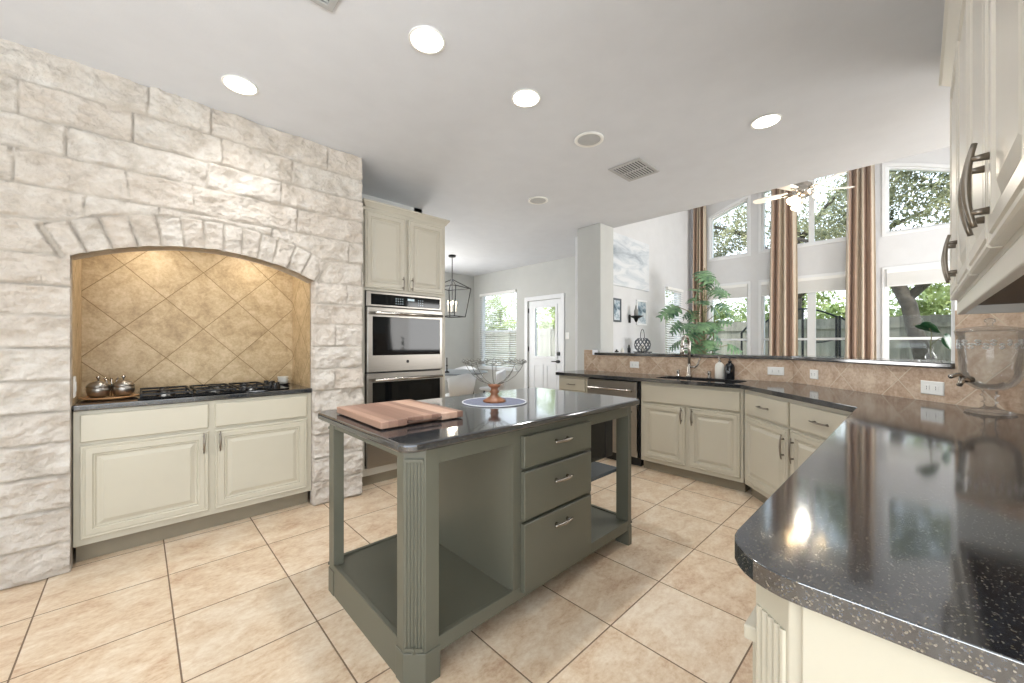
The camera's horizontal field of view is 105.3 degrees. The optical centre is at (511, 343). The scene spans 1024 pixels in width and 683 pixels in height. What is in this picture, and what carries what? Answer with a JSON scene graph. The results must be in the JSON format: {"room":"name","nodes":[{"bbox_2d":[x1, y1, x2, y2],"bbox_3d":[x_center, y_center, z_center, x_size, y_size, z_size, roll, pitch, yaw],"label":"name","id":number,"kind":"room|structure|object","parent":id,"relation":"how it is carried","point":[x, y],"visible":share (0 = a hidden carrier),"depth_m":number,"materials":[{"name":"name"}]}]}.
{"room":"kitchen","nodes":[
{"label":"kitchen","id":0,"kind":"room"},
{"bbox_2d":[0,38,363,589],"bbox_3d":[-2.662,-0.147,2.376,3.245,2.790,0.796,0,0,-44],"label":"stone wall","id":1,"kind":"structure","parent":0,"point":[148,168],"depth_m":2.23,"materials":[{"name":"stone"}]},
{"bbox_2d":[72,251,310,413],"bbox_3d":[-2.193,-0.203,2.801,1.240,1.200,0.500,0,0,-44],"label":"tile backsplash","id":2,"kind":"structure","parent":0,"point":[151,318],"depth_m":2.92,"materials":[{"name":"tile"}]},
{"bbox_2d":[73,376,76,397],"bbox_3d":[-2.512,0.247,2.246,0.009,0.120,0.075,0,0,-44],"label":"light switch","id":3,"kind":"object","parent":2,"relation":"attached to","point":[74,377],"visible":1,"depth_m":2.22,"materials":[{"name":"white plastic"}]},
{"bbox_2d":[70,158,421,250],"bbox_3d":[-3.006,-0.147,2.674,5.360,2.790,0.100,0,0,-44],"label":"wall","id":4,"kind":"structure","parent":0,"point":[363,195],"depth_m":4.22,"materials":[{"name":"white paint"}]},
{"bbox_2d":[0,458,762,682],"bbox_3d":[0.692,1.298,3.433,11.750,0.100,10.400,0,0,-44],"label":"floor","id":5,"kind":"structure","parent":0,"point":[247,600],"depth_m":1.84,"materials":[{"name":"tile"}]},
{"bbox_2d":[73,393,310,561],"bbox_3d":[-2.154,0.814,2.760,1.232,0.868,0.554,0,0,-44],"label":"base cabinet","id":6,"kind":"object","parent":5,"relation":"on","point":[142,475],"visible":0.96,"depth_m":2.49,"materials":[{"name":"beige paint"}]},
{"bbox_2d":[72,383,311,411],"bbox_3d":[-2.172,0.360,2.779,1.236,0.035,0.549,0,0,-44],"label":"countertop","id":7,"kind":"structure","parent":6,"relation":"on","point":[80,405],"depth_m":2.45,"materials":[{"name":"black stone"}]},
{"bbox_2d":[78,393,139,400],"bbox_3d":[-2.512,0.334,2.440,0.270,0.016,0.270,0,0,-44],"label":"serving tray","id":8,"kind":"object","parent":7,"relation":"on","point":[110,397],"visible":0.73,"depth_m":2.38,"materials":[{"name":"beige wood"}]},
{"bbox_2d":[85,376,110,397],"bbox_3d":[-2.548,0.265,2.406,0.109,0.131,0.109,0,0,-44],"label":"lidded bowl","id":9,"kind":"object","parent":8,"relation":"on","point":[97,389],"visible":1,"depth_m":2.38,"materials":[{"name":"metal"}]},
{"bbox_2d":[103,377,118,395],"bbox_3d":[-2.540,0.272,2.476,0.071,0.117,0.012,0,0,-44],"label":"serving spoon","id":10,"kind":"object","parent":8,"relation":"on","point":[117,378],"visible":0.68,"depth_m":2.47,"materials":[{"name":"silver metal"}]},
{"bbox_2d":[111,375,134,395],"bbox_3d":[-2.469,0.265,2.482,0.109,0.131,0.109,0,0,-44],"label":"lidded bowl","id":11,"kind":"object","parent":8,"relation":"on","point":[123,387],"visible":0.99,"depth_m":2.45,"materials":[{"name":"metal"}]},
{"bbox_2d":[138,380,288,399],"bbox_3d":[-2.122,0.318,2.807,0.820,0.048,0.470,0,0,-44],"label":"gas cooktop","id":12,"kind":"object","parent":7,"relation":"in","point":[212,389],"visible":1,"depth_m":2.70,"materials":[{"name":"black metal"}]},
{"bbox_2d":[277,376,289,384],"bbox_3d":[-1.903,0.307,3.246,0.110,0.069,0.110,0,0,-44],"label":"stacked dishes","id":13,"kind":"object","parent":7,"relation":"on","point":[283,380],"visible":0.89,"depth_m":3.22,"materials":[{"name":"white ceramic"}]},
{"bbox_2d":[361,198,449,485],"bbox_3d":[-1.157,0.002,3.848,0.896,2.491,0.723,0,0,-44],"label":"tall cabinet","id":14,"kind":"object","parent":5,"relation":"on","point":[404,249],"depth_m":3.56,"materials":[{"name":"beige paint"}]},
{"bbox_2d":[365,291,442,403],"bbox_3d":[-1.154,0.145,3.805,0.760,1.205,0.669,0,0,-44],"label":"double wall oven","id":15,"kind":"object","parent":14,"relation":"in","point":[403,332],"visible":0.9,"depth_m":3.56,"materials":[{"name":"metal"}]},
{"bbox_2d":[445,373,475,396],"bbox_3d":[-0.813,0.849,6.046,0.484,0.802,0.475,0,0,-36],"label":"dining chair","id":16,"kind":"object","parent":5,"relation":"on","point":[463,384],"visible":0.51,"depth_m":5.84,"materials":[{"name":"white fabric"}]},
{"bbox_2d":[445,369,487,381],"bbox_3d":[-1.030,0.865,6.797,1.220,0.765,1.220,0,0,-44],"label":"dining table","id":17,"kind":"object","parent":5,"relation":"on","point":[453,372],"visible":0.26,"depth_m":6.58,"materials":[{"name":"white paint"}]},
{"bbox_2d":[456,366,476,393],"bbox_3d":[-0.932,0.849,7.645,0.484,0.802,0.475,0,0,6],"label":"dining chair","id":18,"kind":"object","parent":5,"relation":"on","point":[462,367],"visible":0.09,"depth_m":7.84,"materials":[{"name":"white paint"}]},
{"bbox_2d":[328,406,631,682],"bbox_3d":[-0.072,0.815,2.203,1.553,0.866,0.907,0,0,-44],"label":"kitchen island","id":19,"kind":"object","parent":5,"relation":"on","point":[483,524],"visible":0.77,"depth_m":1.82,"materials":[{"name":"green paint"}]},
{"bbox_2d":[318,387,639,452],"bbox_3d":[-0.092,0.364,2.229,1.648,0.033,0.935,0,0,-44],"label":"island countertop","id":20,"kind":"structure","parent":19,"relation":"on","point":[543,406],"depth_m":1.84,"materials":[{"name":"black stone"}]},
{"bbox_2d":[337,399,462,428],"bbox_3d":[-0.543,0.330,1.874,0.400,0.034,0.532,0,0,-42],"label":"cutting board","id":21,"kind":"object","parent":20,"relation":"on","point":[390,414],"visible":1,"depth_m":1.78,"materials":[{"name":"wood"}]},
{"bbox_2d":[462,397,526,406],"bbox_3d":[-0.104,0.343,2.314,0.382,0.006,0.382,0,0,-44],"label":"placemat","id":22,"kind":"object","parent":20,"relation":"on","point":[510,401],"visible":0.9,"depth_m":2.28,"materials":[{"name":"white fabric"}]},
{"bbox_2d":[462,358,526,402],"bbox_3d":[-0.104,0.218,2.314,0.388,0.251,0.374,0,0,-44],"label":"wire bowl","id":23,"kind":"object","parent":22,"relation":"on","point":[494,397],"visible":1,"depth_m":2.29,"materials":[{"name":"orange metal"}]},
{"bbox_2d":[339,506,622,655],"bbox_3d":[-0.091,1.117,2.223,1.505,0.024,0.805,0,0,-44],"label":"shelf","id":24,"kind":"object","parent":19,"relation":"attached to","point":[466,589],"depth_m":1.83,"materials":[{"name":"green paint"}]},
{"bbox_2d":[591,461,615,481],"bbox_3d":[0.273,0.802,2.620,0.429,0.020,0.735,0,0,-44],"label":"rug","id":25,"kind":"object","parent":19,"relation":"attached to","point":[598,470],"depth_m":2.46,"materials":[{"name":"fabric"}]},
{"bbox_2d":[479,369,505,392],"bbox_3d":[-0.346,0.849,6.962,0.475,0.802,0.484,0,0,-4],"label":"dining chair","id":26,"kind":"object","parent":5,"relation":"on","point":[500,375],"visible":0.63,"depth_m":6.82,"materials":[{"name":"white fabric"}]},
{"bbox_2d":[559,375,588,392],"bbox_3d":[0.856,0.810,4.664,0.534,0.874,0.405,0,0,-44],"label":"base cabinet","id":27,"kind":"object","parent":5,"relation":"on","point":[567,383],"visible":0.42,"depth_m":4.49,"materials":[{"name":"beige paint"}]},
{"bbox_2d":[587,377,643,465],"bbox_3d":[1.209,0.811,4.281,0.553,0.873,0.616,0,0,-44],"label":"dishwasher","id":28,"kind":"object","parent":5,"relation":"on","point":[613,387],"visible":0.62,"depth_m":4.00,"materials":[{"name":"metal"}]},
{"bbox_2d":[641,381,750,491],"bbox_3d":[1.760,0.810,3.720,0.534,0.874,0.915,0,0,-44],"label":"base cabinet","id":29,"kind":"object","parent":5,"relation":"on","point":[695,432],"visible":0.94,"depth_m":3.51,"materials":[{"name":"beige paint"}]},
{"bbox_2d":[656,268,742,353],"bbox_3d":[3.190,-0.003,6.572,1.216,2.500,1.161,0,0,-44],"label":"leaf plant","id":30,"kind":"object","parent":5,"relation":"on","point":[704,328],"visible":0.73,"depth_m":6.40,"materials":[{"name":"green plant"}]},
{"bbox_2d":[745,390,790,502],"bbox_3d":[2.038,0.810,2.945,0.354,0.874,0.570,0,0,2],"label":"base cabinet","id":31,"kind":"object","parent":5,"relation":"on","point":[767,417],"visible":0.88,"depth_m":2.92,"materials":[{"name":"beige paint"}]},
{"bbox_2d":[788,399,851,475],"bbox_3d":[2.016,0.810,2.360,0.354,0.874,0.597,0,0,2],"label":"base cabinet","id":32,"kind":"object","parent":5,"relation":"on","point":[811,425],"visible":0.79,"depth_m":2.48,"materials":[{"name":"beige paint"}]},
{"bbox_2d":[744,583,993,682],"bbox_3d":[1.302,0.810,1.146,2.074,0.874,0.634,0,0,-44],"label":"base cabinet","id":33,"kind":"object","parent":5,"relation":"on","point":[793,643],"visible":0.1,"depth_m":0.55,"materials":[{"name":"beige paint"}]},
{"bbox_2d":[556,370,1023,682],"bbox_3d":[1.461,0.354,2.578,2.032,0.034,4.823,0,0,2],"label":"countertop","id":34,"kind":"structure","parent":33,"relation":"on","point":[904,527],"depth_m":0.72,"materials":[{"name":"black stone"}]},
{"bbox_2d":[680,335,700,376],"bbox_3d":[1.775,0.124,3.896,0.227,0.424,0.139,0,0,-44],"label":"kitchen faucet","id":35,"kind":"object","parent":34,"relation":"on","point":[689,366],"visible":1,"depth_m":3.96,"materials":[{"name":"silver metal"}]},
{"bbox_2d":[715,357,724,378],"bbox_3d":[2.005,0.234,3.771,0.085,0.206,0.084,0,0,-44],"label":"soap bottle","id":36,"kind":"object","parent":34,"relation":"on","point":[719,367],"visible":1,"depth_m":3.74,"materials":[{"name":"white ceramic"}]},
{"bbox_2d":[725,357,734,379],"bbox_3d":[2.067,0.234,3.707,0.086,0.206,0.084,0,0,-44],"label":"soap bottle","id":37,"kind":"object","parent":34,"relation":"on","point":[729,367],"visible":1,"depth_m":3.68,"materials":[{"name":"black plastic"}]},
{"bbox_2d":[948,318,1023,415],"bbox_3d":[2.291,0.106,1.885,0.273,0.462,0.259,0,0,-44],"label":"dispenser","id":38,"kind":"object","parent":34,"relation":"on","point":[1017,377],"visible":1,"depth_m":1.88,"materials":[{"name":"clear glass"}]},
{"bbox_2d":[953,330,1023,390],"bbox_3d":[2.312,0.081,1.890,0.237,0.289,0.237,0,0,-44],"label":"bowl","id":39,"kind":"object","parent":38,"relation":"on","point":[1018,374],"depth_m":1.87,"materials":[{"name":"clear glass"}]},
{"bbox_3d":[1.916,0.697,6.311,1.340,1.100,0.320,0,0,-44],"label":"console table","id":40,"kind":"object","parent":5,"relation":"on","visible":0},
{"bbox_2d":[634,329,651,352],"bbox_3d":[2.145,-0.048,6.419,0.300,0.389,0.300,0,0,-44],"label":"wire lantern","id":41,"kind":"object","parent":40,"relation":"on","point":[642,348],"visible":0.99,"depth_m":6.37,"materials":[{"name":"metal"}]},
{"bbox_2d":[445,272,473,396],"bbox_3d":[-2.094,-0.147,7.828,3.290,2.790,0.100,0,0,-44],"label":"wall","id":42,"kind":"structure","parent":0,"point":[459,332],"depth_m":8.65,"materials":[{"name":"grey paint"}]},
{"bbox_2d":[0,0,950,275],"bbox_3d":[-0.410,-1.603,2.343,8.650,0.120,10.350,0,0,-44],"label":"ceiling","id":43,"kind":"structure","parent":0,"point":[678,87],"depth_m":2.32,"materials":[{"name":"paint"}]},
{"bbox_2d":[221,74,258,95],"bbox_3d":[-1.619,-1.537,2.327,0.186,0.009,0.186,0,0,-44],"label":"recessed light","id":44,"kind":"object","parent":43,"relation":"in","point":[237,84],"visible":1,"depth_m":2.32,"materials":[{"name":"white plastic"}]},
{"bbox_2d":[311,0,338,11],"bbox_3d":[-0.855,-1.536,1.614,0.300,0.010,0.250,0,0,-44],"label":"ceiling vent","id":45,"kind":"object","parent":43,"relation":"in","point":[329,5],"visible":1,"depth_m":1.76,"materials":[{"name":"white metal"}]},
{"bbox_2d":[408,25,445,54],"bbox_3d":[-0.431,-1.537,1.982,0.186,0.009,0.186,0,0,-44],"label":"recessed light","id":46,"kind":"object","parent":43,"relation":"in","point":[425,39],"visible":1,"depth_m":1.97,"materials":[{"name":"white plastic"}]},
{"bbox_2d":[445,255,470,317],"bbox_3d":[-1.044,-1.003,6.812,0.488,1.076,0.488,0,0,26],"label":"lantern pendant","id":47,"kind":"object","parent":43,"relation":"hanging from","point":[450,256],"visible":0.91,"depth_m":6.81,"materials":[{"name":"black metal"}]},
{"bbox_2d":[447,281,456,312],"bbox_3d":[-1.044,-0.823,6.812,0.154,0.579,0.154,0,0,-44],"label":"candle","id":48,"kind":"object","parent":47,"relation":"on","point":[452,305],"depth_m":6.81,"materials":[{"name":"white wax"}]},
{"bbox_2d":[511,88,540,107],"bbox_3d":[0.088,-1.537,2.450,0.186,0.009,0.186,0,0,-44],"label":"recessed light","id":49,"kind":"object","parent":43,"relation":"in","point":[523,98],"visible":1,"depth_m":2.44,"materials":[{"name":"white plastic"}]},
{"bbox_2d":[528,196,547,204],"bbox_3d":[0.278,-1.534,4.190,0.216,0.014,0.216,0,0,-44],"label":"ceiling speaker","id":50,"kind":"object","parent":43,"relation":"attached to","point":[537,200],"visible":1,"depth_m":4.19,"materials":[{"name":"white plastic"}]},
{"bbox_2d":[530,198,545,202],"bbox_3d":[0.278,-1.536,4.190,0.172,0.001,0.172,0,0,-44],"label":"grille","id":51,"kind":"object","parent":50,"relation":"attached to","point":[536,200],"depth_m":4.19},
{"bbox_2d":[575,131,603,147],"bbox_3d":[0.580,-1.534,2.941,0.216,0.014,0.216,0,0,-44],"label":"ceiling speaker","id":52,"kind":"object","parent":43,"relation":"attached to","point":[590,138],"visible":1,"depth_m":2.94,"materials":[{"name":"white plastic"}]},
{"bbox_2d":[578,134,600,145],"bbox_3d":[0.580,-1.536,2.941,0.172,0.001,0.172,0,0,-44],"label":"grille","id":53,"kind":"object","parent":52,"relation":"attached to","point":[589,139],"depth_m":2.94,"materials":[{"name":"white metal"}]},
{"bbox_2d":[608,158,659,181],"bbox_3d":[1.083,-1.536,3.465,0.360,0.010,0.300,0,0,-44],"label":"ceiling vent","id":54,"kind":"object","parent":43,"relation":"in","point":[638,168],"visible":1,"depth_m":3.45,"materials":[{"name":"white metal"}]},
{"bbox_2d":[750,113,781,128],"bbox_3d":[1.758,-1.537,2.703,0.186,0.009,0.186,0,0,-44],"label":"recessed light","id":55,"kind":"object","parent":43,"relation":"in","point":[768,120],"visible":1,"depth_m":2.70,"materials":[{"name":"white plastic"}]},
{"bbox_2d":[474,256,574,393],"bbox_3d":[0.393,-0.147,7.712,0.140,2.790,3.710,0,0,-44],"label":"wall","id":56,"kind":"structure","parent":0,"point":[557,276],"depth_m":7.80,"materials":[{"name":"white paint"}]},
{"bbox_2d":[477,297,518,370],"bbox_3d":[-0.286,-0.278,8.362,0.160,1.670,1.270,0,0,-44],"label":"window","id":57,"kind":"structure","parent":56,"relation":"in","point":[482,297],"depth_m":8.68,"materials":[{"name":"white paint"}]},
{"bbox_2d":[479,289,515,368],"bbox_3d":[-0.314,-0.291,8.336,0.056,1.623,1.140,0,0,-44],"label":"window blind","id":58,"kind":"object","parent":57,"relation":"attached to","point":[513,290],"visible":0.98,"depth_m":8.34,"materials":[{"name":"white plastic"}]},
{"bbox_2d":[528,298,560,389],"bbox_3d":[0.604,0.207,7.401,0.105,2.069,0.840,0,0,-44],"label":"door","id":59,"kind":"structure","parent":56,"relation":"in","point":[542,369],"depth_m":7.42,"materials":[{"name":"white paint"}]},
{"bbox_2d":[524,293,564,387],"bbox_3d":[0.595,0.168,7.386,0.017,2.160,1.000,0,0,-44],"label":"trim","id":60,"kind":"structure","parent":56,"relation":"attached to","point":[561,295],"depth_m":7.45,"materials":[{"name":"white paint"}]},
{"bbox_2d":[577,223,612,369],"bbox_3d":[1.035,-0.147,5.291,0.307,2.790,0.586,0,0,-44],"label":"wall column","id":61,"kind":"structure","parent":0,"point":[594,242],"depth_m":5.09,"materials":[{"name":"white paint"}]},
{"bbox_2d":[575,209,690,369],"bbox_3d":[2.404,-1.403,7.111,4.188,5.300,0.140,0,0,-44],"label":"wall","id":62,"kind":"structure","parent":0,"point":[668,237],"depth_m":7.30,"materials":[{"name":"white paint"}]},
{"bbox_2d":[613,298,620,321],"bbox_3d":[1.690,-0.542,6.308,0.250,0.380,0.030,0,0,-44],"label":"framed picture","id":63,"kind":"object","parent":62,"relation":"attached to","point":[616,301],"visible":0.8,"depth_m":6.30},
{"bbox_2d":[613,232,648,291],"bbox_3d":[1.972,-1.363,6.577,1.350,0.840,0.029,0,0,-44],"label":"painting","id":64,"kind":"object","parent":62,"relation":"attached to","point":[630,256],"visible":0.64,"depth_m":6.58},
{"bbox_2d":[629,305,641,322],"bbox_3d":[2.072,-0.502,6.524,0.240,0.300,0.244,0,0,-44],"label":"wall sconce","id":65,"kind":"object","parent":62,"relation":"attached to","point":[636,316],"visible":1,"depth_m":6.49,"materials":[{"name":"metal"}]},
{"bbox_2d":[634,305,637,315],"bbox_3d":[2.073,-0.558,6.522,0.070,0.189,0.070,0,0,-44],"label":"candle","id":66,"kind":"object","parent":65,"relation":"on","point":[636,310],"depth_m":6.49,"materials":[{"name":"white wax"}]},
{"bbox_2d":[636,300,646,325],"bbox_3d":[2.279,-0.542,6.872,0.360,0.440,0.030,0,0,-44],"label":"framed picture","id":67,"kind":"object","parent":62,"relation":"attached to","point":[641,305],"visible":0.94,"depth_m":6.89,"materials":[{"name":"white paint"}]},
{"bbox_2d":[669,290,678,347],"bbox_3d":[3.172,-0.307,7.847,0.720,1.610,0.080,0,0,-44],"label":"window","id":68,"kind":"structure","parent":62,"relation":"in","point":[669,290],"depth_m":8.06,"materials":[{"name":"white paint"}]},
{"bbox_2d":[665,286,683,352],"bbox_3d":[3.240,-0.306,7.776,0.710,1.593,0.056,0,0,-44],"label":"window blind","id":69,"kind":"object","parent":68,"relation":"attached to","point":[667,288],"visible":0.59,"depth_m":7.72,"materials":[{"name":"white plastic"}]},
{"bbox_2d":[614,355,954,404],"bbox_3d":[2.018,0.694,3.738,0.721,1.107,3.318,0,0,-28],"label":"wall","id":70,"kind":"structure","parent":0,"point":[614,355],"depth_m":3.21,"materials":[{"name":"beige tile"}]},
{"bbox_2d":[630,361,638,367],"bbox_3d":[1.402,0.240,4.477,0.009,0.072,0.110,0,0,-44],"label":"wall outlet","id":71,"kind":"object","parent":70,"relation":"attached to","point":[633,364],"visible":1,"depth_m":4.47,"materials":[{"name":"white plastic"}]},
{"bbox_2d":[584,355,954,404],"bbox_3d":[1.948,0.239,3.715,0.594,0.196,3.221,0,0,-28],"label":"backsplash","id":72,"kind":"structure","parent":70,"relation":"attached to","point":[897,381],"depth_m":3.14,"materials":[{"name":"tile"}]},
{"bbox_2d":[594,352,954,367],"bbox_3d":[2.162,0.123,3.700,0.947,0.029,3.305,0,0,-28],"label":"bar","id":73,"kind":"object","parent":70,"relation":"on","point":[882,361],"visible":0.87,"depth_m":3.10,"materials":[{"name":"black stone"}]},
{"bbox_2d":[915,321,951,361],"bbox_3d":[2.592,-0.014,2.409,0.162,0.243,0.116,0,0,-24],"label":"vase","id":74,"kind":"object","parent":73,"relation":"on","point":[928,326],"visible":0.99,"depth_m":2.39,"materials":[{"name":"clear glass"}]},
{"bbox_2d":[925,348,936,359],"bbox_3d":[2.577,0.064,2.402,0.054,0.072,0.054,0,0,-44],"label":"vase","id":75,"kind":"object","parent":74,"relation":"on","point":[935,355],"depth_m":2.40,"materials":[{"name":"clear glass"}]},
{"bbox_2d":[768,367,783,374],"bbox_3d":[2.353,0.243,3.485,0.009,0.072,0.125,0,0,-44],"label":"wall outlet","id":76,"kind":"object","parent":70,"relation":"attached to","point":[771,370],"visible":1,"depth_m":3.48,"materials":[{"name":"white plastic"}]},
{"bbox_2d":[810,369,817,378],"bbox_3d":[2.441,0.247,3.160,0.009,0.075,0.085,0,0,0],"label":"wall outlet","id":77,"kind":"object","parent":70,"relation":"attached to","point":[813,373],"visible":1,"depth_m":3.16,"materials":[{"name":"white plastic"}]},
{"bbox_2d":[921,380,943,395],"bbox_3d":[2.446,0.258,2.275,0.009,0.078,0.125,0,0,0],"label":"wall outlet","id":78,"kind":"object","parent":70,"relation":"attached to","point":[927,387],"visible":1,"depth_m":2.27,"materials":[{"name":"white plastic"}]},
{"bbox_2d":[691,146,949,357],"bbox_3d":[6.194,-1.403,6.075,0.150,5.300,6.600,0,0,-44],"label":"wall","id":79,"kind":"structure","parent":0,"point":[927,246],"depth_m":6.67,"materials":[{"name":"white paint"}]},
{"bbox_2d":[692,206,706,351],"bbox_3d":[3.933,-0.998,8.160,0.227,4.450,0.520,0,0,-44],"label":"panel","id":80,"kind":"object","parent":79,"relation":"attached to","point":[699,214],"visible":0.32,"depth_m":8.11,"materials":[{"name":"fabric"}]},
{"bbox_2d":[707,195,750,261],"bbox_3d":[4.401,-2.310,7.910,0.138,1.205,0.800,0,0,-44],"label":"window","id":81,"kind":"structure","parent":79,"relation":"in","point":[710,222],"depth_m":7.91,"materials":[{"name":"white paint"}]},
{"bbox_2d":[707,281,750,353],"bbox_3d":[4.390,-0.188,7.899,0.170,2.060,0.830,0,0,-44],"label":"window","id":82,"kind":"structure","parent":79,"relation":"in","point":[709,314],"depth_m":7.66,"materials":[{"name":"white paint"}]},
{"bbox_2d":[710,284,747,299],"bbox_3d":[4.350,-1.035,7.861,0.050,0.265,0.690,0,0,-44],"label":"window blind","id":83,"kind":"object","parent":82,"relation":"attached to","point":[741,290],"visible":0.75,"depth_m":7.75,"materials":[{"name":"white fabric"}]},
{"bbox_2d":[769,184,797,354],"bbox_3d":[4.943,-0.998,7.106,0.227,4.450,0.680,0,0,-44],"label":"curtain","id":84,"kind":"object","parent":79,"relation":"attached to","point":[783,292],"visible":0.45,"depth_m":7.08,"materials":[{"name":"fabric"}]},
{"bbox_2d":[758,271,845,355],"bbox_3d":[5.314,-0.188,6.935,0.170,2.060,1.640,0,0,-44],"label":"window","id":85,"kind":"structure","parent":79,"relation":"in","point":[811,338],"depth_m":6.97,"materials":[{"name":"white paint"}]},
{"bbox_2d":[761,274,845,295],"bbox_3d":[5.274,-1.035,6.897,0.050,0.265,1.500,0,0,-44],"label":"window blind","id":86,"kind":"object","parent":85,"relation":"attached to","point":[832,282],"visible":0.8,"depth_m":6.80,"materials":[{"name":"white fabric"}]},
{"bbox_2d":[758,179,845,252],"bbox_3d":[5.325,-2.403,6.946,0.138,1.350,1.610,0,0,-44],"label":"window","id":87,"kind":"structure","parent":79,"relation":"in","point":[812,242],"depth_m":6.97,"materials":[{"name":"white paint"}]},
{"bbox_2d":[845,165,876,357],"bbox_3d":[5.669,-0.998,6.348,0.227,4.450,0.620,0,0,-44],"label":"curtain","id":88,"kind":"object","parent":79,"relation":"attached to","point":[860,288],"visible":0.54,"depth_m":6.29,"materials":[{"name":"fabric"}]},
{"bbox_2d":[882,163,949,236],"bbox_3d":[6.242,-2.301,5.990,0.138,1.187,0.820,0,0,-44],"label":"window","id":89,"kind":"structure","parent":79,"relation":"in","point":[886,167],"depth_m":6.12,"materials":[{"name":"white paint"}]},
{"bbox_2d":[882,261,956,360],"bbox_3d":[6.230,-0.188,5.979,0.170,2.060,0.850,0,0,-44],"label":"window","id":90,"kind":"structure","parent":79,"relation":"in","point":[885,290],"depth_m":6.21,"materials":[{"name":"white paint"}]},
{"bbox_2d":[887,264,949,286],"bbox_3d":[6.191,-1.035,5.941,0.050,0.265,0.710,0,0,-44],"label":"window blind","id":91,"kind":"object","parent":90,"relation":"attached to","point":[924,274],"visible":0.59,"depth_m":5.95,"materials":[{"name":"white fabric"}]},
{"bbox_3d":[1.676,-0.147,1.128,2.781,2.790,0.404,0,0,-44],"label":"wall","id":92,"kind":"structure","parent":0,"visible":0},
{"bbox_2d":[939,0,1023,314],"bbox_3d":[1.270,-0.614,0.915,1.796,0.992,0.334,0,0,-44],"label":"upper cabinet","id":93,"kind":"object","parent":92,"relation":"attached to","point":[982,60],"visible":1,"depth_m":0.74,"materials":[{"name":"paint"}]},
{"bbox_2d":[955,311,1023,413],"bbox_3d":[1.696,0.077,1.101,0.237,0.520,2.603,0,0,41],"label":"backsplash","id":94,"kind":"structure","parent":92,"relation":"attached to","point":[992,365],"depth_m":2.00,"materials":[{"name":"tile"}]},
{"bbox_3d":[4.643,-4.102,4.658,4.350,0.100,6.700,0,0,-44],"label":"ceiling","id":95,"kind":"structure","parent":0,"visible":0},
{"bbox_2d":[753,171,854,210],"bbox_3d":[3.789,-2.926,5.159,1.103,2.245,1.074,0,0,-44],"label":"ceiling fan","id":96,"kind":"object","parent":95,"relation":"hanging from","point":[802,190],"visible":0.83,"depth_m":5.06,"materials":[{"name":"white wood"}]},
{"label":"outside","id":97,"kind":"structure","parent":0,"visible":0},
{"bbox_3d":[11.253,1.447,17.712,23.240,0.100,42.000,0,0,-44],"label":"lawn","id":98,"kind":"structure","parent":97,"visible":0},
{"bbox_2d":[485,293,515,330],"bbox_3d":[-0.565,-0.849,21.747,4.175,4.607,2.504,0,0,33],"label":"bushy tree","id":99,"kind":"object","parent":98,"relation":"on","point":[498,315],"visible":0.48,"depth_m":21.53,"materials":[{"name":"green plant"}]},
{"bbox_2d":[537,307,554,328],"bbox_3d":[2.202,-0.839,18.620,2.602,4.586,4.360,0,0,-44],"label":"bushy tree","id":100,"kind":"object","parent":98,"relation":"on","point":[551,313],"visible":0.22,"depth_m":18.54,"materials":[{"name":"green plant"}]},
{"bbox_2d":[665,290,746,324],"bbox_3d":[6.721,-0.842,14.100,2.570,4.591,4.227,0,0,-44],"label":"bushy tree","id":101,"kind":"object","parent":98,"relation":"on","point":[722,315],"visible":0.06,"depth_m":13.23,"materials":[{"name":"green plant"}]},
{"bbox_2d":[485,314,950,366],"bbox_3d":[4.783,0.388,12.272,0.150,2.020,29.100,0,0,-44],"label":"fence","id":102,"kind":"object","parent":98,"relation":"on","point":[825,328],"visible":0.08,"depth_m":9.72,"materials":[{"name":"wood"}]},
{"bbox_2d":[714,204,746,256],"bbox_3d":[5.673,-2.364,12.355,2.642,7.649,4.010,0,0,-26],"label":"oak tree","id":103,"kind":"object","parent":98,"relation":"on","point":[738,214],"visible":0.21,"depth_m":11.25,"materials":[{"name":"green plant"}]},
{"bbox_2d":[741,308,844,356],"bbox_3d":[6.115,0.324,8.216,0.044,2.147,2.344,0,0,-44],"label":"trellis","id":104,"kind":"object","parent":98,"relation":"on","point":[837,318],"visible":0.11,"depth_m":7.94,"materials":[{"name":"white wood"}]},
{"bbox_2d":[735,291,893,321],"bbox_3d":[9.478,-0.833,12.576,2.520,4.574,4.216,0,0,-44],"label":"bushy tree","id":105,"kind":"object","parent":98,"relation":"on","point":[834,308],"visible":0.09,"depth_m":12.10,"materials":[{"name":"green plant"}]},
{"bbox_2d":[714,172,923,319],"bbox_3d":[7.754,-2.561,10.731,2.919,8.042,4.960,0,0,-44],"label":"oak tree","id":106,"kind":"object","parent":98,"relation":"on","point":[800,233],"visible":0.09,"depth_m":10.63,"materials":[{"name":"green plant"}]},
{"bbox_2d":[797,171,949,359],"bbox_3d":[8.165,-1.807,7.572,2.804,6.595,4.483,0,0,-26],"label":"oak tree","id":107,"kind":"object","parent":98,"relation":"on","point":[905,297],"visible":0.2,"depth_m":7.66,"materials":[{"name":"green plant"}]},
{"bbox_2d":[889,283,950,316],"bbox_3d":[10.895,-0.839,9.231,2.548,4.586,4.145,0,0,-44],"label":"bushy tree","id":108,"kind":"object","parent":98,"relation":"on","point":[940,300],"visible":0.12,"depth_m":9.24,"materials":[{"name":"green plant"}]},
{"bbox_3d":[1.015,0.109,4.996,0.126,0.062,0.119,0,0,-44],"label":"wall","id":109,"kind":"structure","parent":0,"visible":0},
{"bbox_2d":[584,350,591,354],"bbox_3d":[0.966,0.109,4.948,0.010,0.063,0.118,0,0,-44],"label":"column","id":110,"kind":"structure","parent":109,"relation":"attached to","point":[586,352],"depth_m":4.94,"materials":[{"name":"tile"}]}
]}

